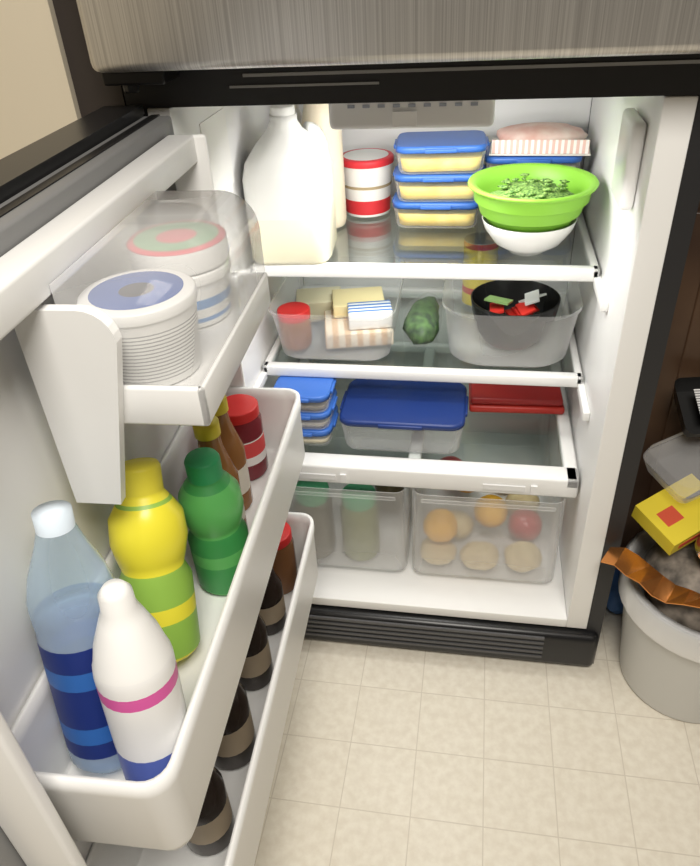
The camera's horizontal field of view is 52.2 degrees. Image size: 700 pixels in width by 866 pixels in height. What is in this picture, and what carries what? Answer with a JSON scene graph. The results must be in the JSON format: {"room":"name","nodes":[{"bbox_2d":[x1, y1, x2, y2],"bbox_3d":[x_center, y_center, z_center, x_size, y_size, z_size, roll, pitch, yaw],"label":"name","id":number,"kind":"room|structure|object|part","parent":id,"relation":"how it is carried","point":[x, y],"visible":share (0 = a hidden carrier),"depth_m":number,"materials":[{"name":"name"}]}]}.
{"room":"kitchen","nodes":[
{"label":"kitchen","id":0,"kind":"room"},
{"bbox_2d":[0,0,80,158],"bbox_3d":[-0.883,-0.799,1.350,1.130,2.400,0.800,3,36,9],"label":"wall","id":1,"kind":"structure","parent":0,"point":[38,98],"depth_m":0.98,"materials":[{"name":"beige paint"}]},
{"bbox_2d":[52,0,125,117],"bbox_3d":[-0.351,-0.556,0.958,0.070,2.400,0.038,3,36,9],"label":"trim","id":2,"kind":"structure","parent":1,"relation":"attached to","point":[91,93],"depth_m":0.98,"materials":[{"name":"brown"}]},
{"bbox_2d":[254,607,699,865],"bbox_3d":[0.121,0.871,0.977,3.400,0.001,3.000,3,36,9],"label":"floor","id":3,"kind":"structure","parent":0,"point":[388,756],"depth_m":1.32,"materials":[{"name":"tile"}]},
{"bbox_2d":[0,0,699,865],"bbox_3d":[0.068,-0.224,1.040,0.797,1.720,1.496,3,36,9],"label":"refrigerator","id":4,"kind":"object","parent":3,"relation":"on","point":[200,80],"visible":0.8,"depth_m":0.92,"materials":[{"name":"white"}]},
{"bbox_2d":[26,500,121,773],"bbox_3d":[-0.262,0.207,0.695,0.081,0.304,0.110,4,36,10],"label":"water bottle","id":5,"kind":"object","parent":4,"relation":"in","point":[65,636],"visible":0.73,"depth_m":0.69,"materials":[{"name":"blue"}]},
{"bbox_2d":[76,269,200,384],"bbox_3d":[-0.201,-0.103,0.704,0.112,0.083,0.112,3,36,9],"label":"tub","id":6,"kind":"object","parent":4,"relation":"on","point":[154,311],"visible":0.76,"depth_m":0.67,"materials":[{"name":"white plastic"}]},
{"bbox_2d":[92,578,186,780],"bbox_3d":[-0.194,0.247,0.663,0.073,0.272,0.086,6,36,13],"label":"bottle","id":7,"kind":"object","parent":4,"relation":"in","point":[136,677],"visible":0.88,"depth_m":0.62,"materials":[{"name":"white plastic"}]},
{"bbox_2d":[108,457,199,661],"bbox_3d":[-0.230,0.153,0.823,0.088,0.241,0.136,-2,35,2],"label":"juice bottle","id":8,"kind":"object","parent":4,"relation":"in","point":[148,532],"visible":0.8,"depth_m":0.80,"materials":[{"name":"yellow plastic"}]},
{"bbox_2d":[132,255,231,327],"bbox_3d":[-0.185,-0.165,0.808,0.108,0.063,0.108,3,36,9],"label":"tub","id":9,"kind":"object","parent":4,"relation":"on","point":[213,299],"visible":0.22,"depth_m":0.78,"materials":[{"name":"white plastic"}]},
{"bbox_2d":[126,223,228,275],"bbox_3d":[-0.188,-0.203,0.782,0.108,0.026,0.108,3,36,9],"label":"tub","id":10,"kind":"object","parent":9,"relation":"on","point":[196,248],"visible":0.87,"depth_m":0.75,"materials":[{"name":"white plastic"}]},
{"bbox_2d":[187,767,234,855],"bbox_3d":[-0.194,0.461,0.913,0.068,0.200,0.068,3,36,9],"label":"sauce bottle","id":11,"kind":"object","parent":4,"relation":"in","point":[212,834],"visible":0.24,"depth_m":0.91,"materials":[{"name":"brown glass"}]},
{"bbox_2d":[178,447,248,594],"bbox_3d":[-0.173,0.112,0.914,0.080,0.205,0.080,3,36,9],"label":"juice bottle","id":12,"kind":"object","parent":4,"relation":"in","point":[210,497],"visible":0.91,"depth_m":0.88,"materials":[{"name":"green plastic"}]},
{"bbox_2d":[192,416,247,526],"bbox_3d":[-0.182,0.067,0.983,0.060,0.200,0.060,3,36,9],"label":"sauce bottle","id":13,"kind":"object","parent":4,"relation":"in","point":[209,436],"visible":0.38,"depth_m":0.93,"materials":[{"name":"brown glass"}]},
{"bbox_2d":[215,395,252,510],"bbox_3d":[-0.183,0.031,1.044,0.060,0.190,0.060,3,36,9],"label":"sauce bottle","id":14,"kind":"object","parent":4,"relation":"in","point":[232,442],"visible":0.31,"depth_m":1.02,"materials":[{"name":"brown glass"}]},
{"bbox_2d":[215,682,255,769],"bbox_3d":[-0.179,0.383,1.004,0.072,0.220,0.072,3,36,9],"label":"sauce bottle","id":15,"kind":"object","parent":4,"relation":"in","point":[235,751],"visible":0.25,"depth_m":1.00,"materials":[{"name":"brown glass"}]},
{"bbox_2d":[227,394,267,480],"bbox_3d":[-0.171,0.008,1.131,0.070,0.126,0.070,3,36,9],"label":"jam jar","id":16,"kind":"object","parent":4,"relation":"in","point":[243,411],"visible":0.65,"depth_m":1.10,"materials":[{"name":"red glass"}]},
{"bbox_2d":[239,614,273,690],"bbox_3d":[-0.163,0.312,1.112,0.066,0.210,0.066,3,36,9],"label":"sauce bottle","id":17,"kind":"object","parent":4,"relation":"in","point":[257,670],"visible":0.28,"depth_m":1.11,"materials":[{"name":"brown glass"}]},
{"bbox_2d":[259,567,286,635],"bbox_3d":[-0.148,0.265,1.212,0.066,0.170,0.066,3,36,9],"label":"sauce bottle","id":18,"kind":"object","parent":4,"relation":"in","point":[273,609],"visible":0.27,"depth_m":1.20,"materials":[{"name":"brown glass"}]},
{"bbox_2d":[273,522,297,594],"bbox_3d":[-0.135,0.227,1.300,0.072,0.130,0.072,3,36,9],"label":"sauce bottle","id":19,"kind":"object","parent":4,"relation":"in","point":[285,564],"visible":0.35,"depth_m":1.27,"materials":[{"name":"brown"}]},
{"bbox_2d":[242,105,336,264],"bbox_3d":[-0.110,-0.458,1.304,0.150,0.260,0.150,1,35,6],"label":"milk jug","id":20,"kind":"object","parent":4,"relation":"on","point":[288,183],"visible":0.98,"depth_m":1.25,"materials":[{"name":"white plastic"}]},
{"bbox_3d":[-0.060,-0.518,1.314,0.048,0.109,0.026,-28,42,-30],"label":"handle","id":21,"kind":"part","parent":20,"relation":"part of","materials":[{"name":"white plastic"}]},
{"bbox_2d":[294,104,301,123],"bbox_3d":[-0.116,-0.572,1.485,0.080,0.237,0.080,3,36,9],"label":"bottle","id":22,"kind":"object","parent":4,"relation":"on","point":[298,111],"visible":0.09,"depth_m":1.42,"materials":[{"name":"white plastic"}]},
{"bbox_2d":[293,481,335,558],"bbox_3d":[-0.077,0.186,1.566,0.084,0.177,0.084,3,36,9],"label":"jar","id":23,"kind":"object","parent":4,"relation":"in","point":[312,498],"visible":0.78,"depth_m":1.52,"materials":[{"name":"green"}]},
{"bbox_2d":[302,405,338,445],"bbox_3d":[-0.087,-0.021,1.507,0.123,0.040,0.123,3,36,9],"label":"storage container","id":24,"kind":"object","parent":4,"relation":"on","point":[315,435],"visible":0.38,"depth_m":1.46,"materials":[{"name":"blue plastic"}]},
{"bbox_2d":[300,389,337,426],"bbox_3d":[-0.089,-0.054,1.483,0.123,0.040,0.123,3,36,9],"label":"storage container","id":25,"kind":"object","parent":24,"relation":"on","point":[309,418],"visible":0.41,"depth_m":1.44,"materials":[{"name":"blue plastic"}]},
{"bbox_2d":[273,376,336,410],"bbox_3d":[-0.091,-0.088,1.460,0.123,0.040,0.123,3,36,9],"label":"storage container","id":26,"kind":"object","parent":25,"relation":"on","point":[315,393],"visible":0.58,"depth_m":1.43,"materials":[{"name":"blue plastic"}]},
{"bbox_2d":[301,104,346,227],"bbox_3d":[-0.053,-0.551,1.419,0.080,0.274,0.080,3,36,9],"label":"juice bottle","id":27,"kind":"object","parent":4,"relation":"on","point":[318,114],"visible":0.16,"depth_m":1.39,"materials":[{"name":"beige plastic"}]},
{"bbox_2d":[269,282,402,360],"bbox_3d":[-0.016,-0.268,1.531,0.255,0.112,0.300,3,36,9],"label":"storage bin","id":28,"kind":"object","parent":4,"relation":"on","point":[353,317],"visible":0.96,"depth_m":1.47,"materials":[{"name":"frosted clear plastic"}]},
{"bbox_3d":[-0.113,-0.221,1.478,0.068,0.082,0.068,3,36,9],"label":"jar red lid","id":29,"kind":"part","parent":28,"relation":"part of","materials":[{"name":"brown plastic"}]},
{"bbox_2d":[340,484,379,560],"bbox_3d":[0.022,0.193,1.557,0.084,0.167,0.084,3,36,9],"label":"jar","id":30,"kind":"object","parent":4,"relation":"in","point":[359,505],"visible":0.97,"depth_m":1.52,"materials":[{"name":"green"}]},
{"bbox_2d":[343,148,393,217],"bbox_3d":[0.036,-0.532,1.520,0.116,0.116,0.116,3,36,9],"label":"tub","id":31,"kind":"object","parent":4,"relation":"on","point":[367,171],"visible":0.92,"depth_m":1.48,"materials":[{"name":"white plastic"}]},
{"bbox_3d":[0.047,-0.680,0.691,0.772,0.572,0.068,3,36,9],"label":"fridge freezer door","id":32,"kind":"part","parent":4,"relation":"part of","materials":[{"name":"silver metal"}]},
{"bbox_2d":[375,485,403,511],"bbox_3d":[0.093,0.121,1.691,0.070,0.122,0.070,3,36,9],"label":"jar","id":33,"kind":"object","parent":4,"relation":"in","point":[389,498],"visible":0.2,"depth_m":1.68,"materials":[{"name":"brown"}]},
{"bbox_2d":[339,379,467,453],"bbox_3d":[0.113,-0.036,1.481,0.258,0.075,0.178,3,36,9],"label":"storage container","id":34,"kind":"object","parent":4,"relation":"on","point":[381,404],"visible":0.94,"depth_m":1.44,"materials":[{"name":"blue plastic"}]},
{"bbox_3d":[0.111,-0.062,1.462,0.250,0.012,0.170,3,36,9],"label":"lid","id":35,"kind":"part","parent":34,"relation":"part of","materials":[{"name":"blue plastic"}]},
{"bbox_3d":[0.102,-0.520,1.105,0.240,0.051,0.200,3,36,9],"label":"control panel","id":36,"kind":"part","parent":4,"relation":"part of","materials":[{"name":"white plastic"}]},
{"bbox_2d":[402,296,438,344],"bbox_3d":[0.154,-0.240,1.506,0.080,0.077,0.220,4,36,11],"label":"vegetable","id":37,"kind":"object","parent":4,"relation":"on","point":[421,323],"visible":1,"depth_m":1.46,"materials":[{"name":"green plant"}]},
{"bbox_3d":[0.165,-0.228,1.576,0.634,0.028,0.400,3,36,9],"label":"shelf trim","id":38,"kind":"part","parent":4,"relation":"part of","materials":[{"name":"white plastic"}]},
{"bbox_3d":[0.153,-0.405,1.451,0.634,0.028,0.400,3,36,9],"label":"shelf trim","id":39,"kind":"part","parent":4,"relation":"part of","materials":[{"name":"white plastic"}]},
{"bbox_2d":[392,189,478,225],"bbox_3d":[0.181,-0.466,1.470,0.183,0.052,0.133,4,36,10],"label":"storage container","id":40,"kind":"object","parent":4,"relation":"on","point":[411,212],"visible":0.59,"depth_m":1.43,"materials":[{"name":"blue plastic"}]},
{"bbox_3d":[0.180,-0.483,1.458,0.175,0.012,0.125,4,36,10],"label":"lid","id":41,"kind":"part","parent":40,"relation":"part of","materials":[{"name":"blue plastic"}]},
{"bbox_2d":[393,160,485,198],"bbox_3d":[0.180,-0.510,1.439,0.183,0.052,0.133,2,36,8],"label":"storage container","id":42,"kind":"object","parent":40,"relation":"on","point":[436,184],"visible":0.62,"depth_m":1.40,"materials":[{"name":"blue plastic"}]},
{"bbox_3d":[0.179,-0.526,1.427,0.175,0.012,0.125,2,36,8],"label":"lid","id":43,"kind":"part","parent":42,"relation":"part of","materials":[{"name":"blue plastic"}]},
{"bbox_2d":[394,130,488,171],"bbox_3d":[0.179,-0.553,1.408,0.183,0.052,0.133,1,35,7],"label":"storage container","id":44,"kind":"object","parent":42,"relation":"on","point":[430,151],"visible":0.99,"depth_m":1.37,"materials":[{"name":"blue plastic"}]},
{"bbox_3d":[0.178,-0.570,1.396,0.175,0.012,0.125,1,35,7],"label":"lid","id":45,"kind":"part","parent":44,"relation":"part of","materials":[{"name":"blue plastic"}]},
{"bbox_2d":[420,537,456,564],"bbox_3d":[0.191,0.257,1.548,0.080,0.056,0.069,3,36,9],"label":"potato","id":46,"kind":"object","parent":4,"relation":"in","point":[432,552],"visible":0.86,"depth_m":1.53,"materials":[{"name":"beige food"}]},
{"bbox_2d":[423,508,457,541],"bbox_3d":[0.191,0.196,1.513,0.074,0.072,0.074,3,36,9],"label":"orange","id":47,"kind":"object","parent":46,"relation":"on","point":[440,524],"visible":1,"depth_m":1.49,"materials":[{"name":"orange food"}]},
{"bbox_3d":[0.162,-0.061,1.615,0.634,0.046,0.530,3,36,9],"label":"crisper frame","id":48,"kind":"part","parent":4,"relation":"part of","materials":[{"name":"white plastic"}]},
{"bbox_2d":[440,456,461,460],"bbox_3d":[0.249,0.092,1.764,0.076,0.070,0.076,3,36,9],"label":"apple","id":49,"kind":"object","parent":4,"relation":"in","point":[452,458],"visible":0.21,"depth_m":1.75,"materials":[{"name":"red food"}]},
{"bbox_3d":[0.128,0.417,1.529,0.765,0.096,0.050,3,36,9],"label":"kick plate","id":50,"kind":"part","parent":4,"relation":"part of","materials":[{"name":"black plastic"}]},
{"bbox_2d":[449,510,473,538],"bbox_3d":[0.238,0.206,1.612,0.084,0.060,0.072,3,36,9],"label":"potato","id":51,"kind":"object","parent":4,"relation":"in","point":[465,521],"visible":0.51,"depth_m":1.59,"materials":[{"name":"beige food"}]},
{"bbox_2d":[459,541,498,569],"bbox_3d":[0.277,0.263,1.531,0.084,0.056,0.070,3,36,9],"label":"potato","id":52,"kind":"object","parent":4,"relation":"in","point":[476,555],"visible":1,"depth_m":1.51,"materials":[{"name":"beige food"}]},
{"bbox_2d":[462,232,498,306],"bbox_3d":[0.293,-0.367,1.610,0.076,0.150,0.076,3,36,9],"label":"tin can","id":53,"kind":"object","parent":4,"relation":"on","point":[479,248],"visible":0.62,"depth_m":1.56,"materials":[{"name":"yellow metal"}]},
{"bbox_2d":[474,494,507,527],"bbox_3d":[0.307,0.171,1.559,0.074,0.072,0.074,3,36,9],"label":"orange","id":54,"kind":"object","parent":4,"relation":"in","point":[490,511],"visible":1,"depth_m":1.53,"materials":[{"name":"orange food"}]},
{"bbox_2d":[442,280,582,367],"bbox_3d":[0.324,-0.244,1.460,0.265,0.120,0.270,3,36,9],"label":"storage bin","id":55,"kind":"object","parent":4,"relation":"on","point":[512,315],"visible":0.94,"depth_m":1.42,"materials":[{"name":"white plastic"}]},
{"bbox_2d":[471,280,560,350],"bbox_3d":[0.333,-0.234,1.453,0.176,0.094,0.176,3,36,9],"label":"bowl","id":56,"kind":"object","parent":55,"relation":"on","point":[512,315],"depth_m":1.42,"materials":[{"name":"black plastic"}]},
{"bbox_2d":[469,383,564,413],"bbox_3d":[0.362,-0.087,1.563,0.200,0.036,0.111,2,35,8],"label":"package","id":57,"kind":"object","parent":4,"relation":"on","point":[492,398],"visible":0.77,"depth_m":1.53,"materials":[{"name":"red plastic"}]},
{"bbox_2d":[505,494,539,512],"bbox_3d":[0.400,0.162,1.660,0.080,0.060,0.068,3,36,9],"label":"potato","id":58,"kind":"object","parent":4,"relation":"in","point":[514,502],"visible":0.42,"depth_m":1.64,"materials":[{"name":"beige food"}]},
{"bbox_2d":[504,541,542,572],"bbox_3d":[0.369,0.263,1.520,0.081,0.060,0.072,3,36,9],"label":"potato","id":59,"kind":"object","parent":4,"relation":"in","point":[520,556],"visible":1,"depth_m":1.50,"materials":[{"name":"beige food"}]},
{"bbox_2d":[507,508,541,540],"bbox_3d":[0.388,0.204,1.584,0.076,0.070,0.076,3,36,9],"label":"apple","id":60,"kind":"object","parent":4,"relation":"in","point":[524,524],"visible":0.99,"depth_m":1.56,"materials":[{"name":"red food"}]},
{"bbox_2d":[482,215,577,255],"bbox_3d":[0.324,-0.364,1.303,0.168,0.062,0.168,3,36,9],"label":"bowl","id":61,"kind":"object","parent":4,"relation":"on","point":[518,243],"visible":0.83,"depth_m":1.25,"materials":[{"name":"white ceramic"}]},
{"bbox_2d":[468,163,598,232],"bbox_3d":[0.321,-0.411,1.270,0.224,0.077,0.224,3,36,9],"label":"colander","id":62,"kind":"object","parent":61,"relation":"on","point":[517,197],"visible":1,"depth_m":1.23,"materials":[{"name":"green plastic"}]},
{"bbox_3d":[0.369,-0.490,1.478,0.193,0.062,0.138,3,36,9],"label":"storage container","id":63,"kind":"object","parent":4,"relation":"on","visible":0},
{"bbox_2d":[483,142,582,166],"bbox_3d":[0.366,-0.542,1.441,0.193,0.062,0.138,3,36,9],"label":"storage container","id":64,"kind":"object","parent":63,"relation":"on","point":[571,161],"visible":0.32,"depth_m":1.38,"materials":[{"name":"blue plastic"}]},
{"bbox_2d":[489,122,590,155],"bbox_3d":[0.375,-0.586,1.407,0.190,0.044,0.134,5,36,12],"label":"package","id":65,"kind":"object","parent":64,"relation":"on","point":[534,138],"visible":1,"depth_m":1.36,"materials":[{"name":"white"}]},
{"bbox_2d":[489,138,590,155],"bbox_3d":[0.376,-0.570,1.419,0.190,0.004,0.132,5,36,12],"label":"tray","id":66,"kind":"object","parent":65,"relation":"attached to","point":[494,150],"depth_m":1.36,"materials":[{"name":"white plastic"}]},
{"bbox_2d":[607,568,622,613],"bbox_3d":[0.592,0.347,1.591,0.073,0.100,0.103,3,36,9],"label":"shopping bag","id":67,"kind":"object","parent":3,"relation":"on","point":[615,605],"visible":0.38,"depth_m":1.55,"materials":[{"name":"blue plastic"}]},
{"bbox_2d":[618,530,699,722],"bbox_3d":[0.670,0.348,1.365,0.316,0.350,0.316,3,36,9],"label":"trash can","id":68,"kind":"object","parent":3,"relation":"on","point":[659,657],"visible":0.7,"depth_m":1.30,"materials":[{"name":"grey plastic"}]},
{"bbox_2d":[601,547,699,607],"bbox_3d":[0.546,0.262,1.233,0.220,0.045,0.052,24,43,33],"label":"wrapper","id":69,"kind":"object","parent":68,"relation":"on","point":[628,562],"visible":1,"depth_m":1.25,"materials":[{"name":"orange plastic"}]},
{"bbox_2d":[631,473,699,555],"bbox_3d":[0.589,0.143,1.271,0.138,0.079,0.101,-18,38,-19],"label":"cardboard box","id":70,"kind":"object","parent":68,"relation":"on","point":[673,523],"visible":0.98,"depth_m":1.26,"materials":[{"name":"yellow cardboard"}]},
{"bbox_2d":[645,433,699,500],"bbox_3d":[0.617,0.053,1.267,0.161,0.084,0.118,-15,37,-15],"label":"container","id":71,"kind":"object","parent":70,"relation":"on","point":[682,433],"visible":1,"depth_m":1.26,"materials":[{"name":"white"}]},
{"bbox_2d":[674,377,699,436],"bbox_3d":[0.643,-0.043,1.248,0.140,0.080,0.104,-3,35,1],"label":"tray","id":72,"kind":"object","parent":71,"relation":"on","point":[686,390],"visible":1,"depth_m":1.27,"materials":[{"name":"black plastic"}]},
{"bbox_2d":[695,536,699,557],"bbox_3d":[0.631,0.189,1.208,0.074,0.069,0.084,-19,38,-20],"label":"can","id":73,"kind":"object","parent":68,"relation":"on","point":[697,543],"visible":1,"depth_m":1.22,"materials":[{"name":"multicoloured metal"}]},
{"bbox_2d":[620,202,699,546],"bbox_3d":[1.219,-0.623,1.172,1.350,2.100,0.575,3,36,9],"label":"tall cabinet","id":74,"kind":"object","parent":3,"relation":"on","point":[676,458],"visible":0.05,"depth_m":1.36,"materials":[{"name":"brown wood"}]}
]}

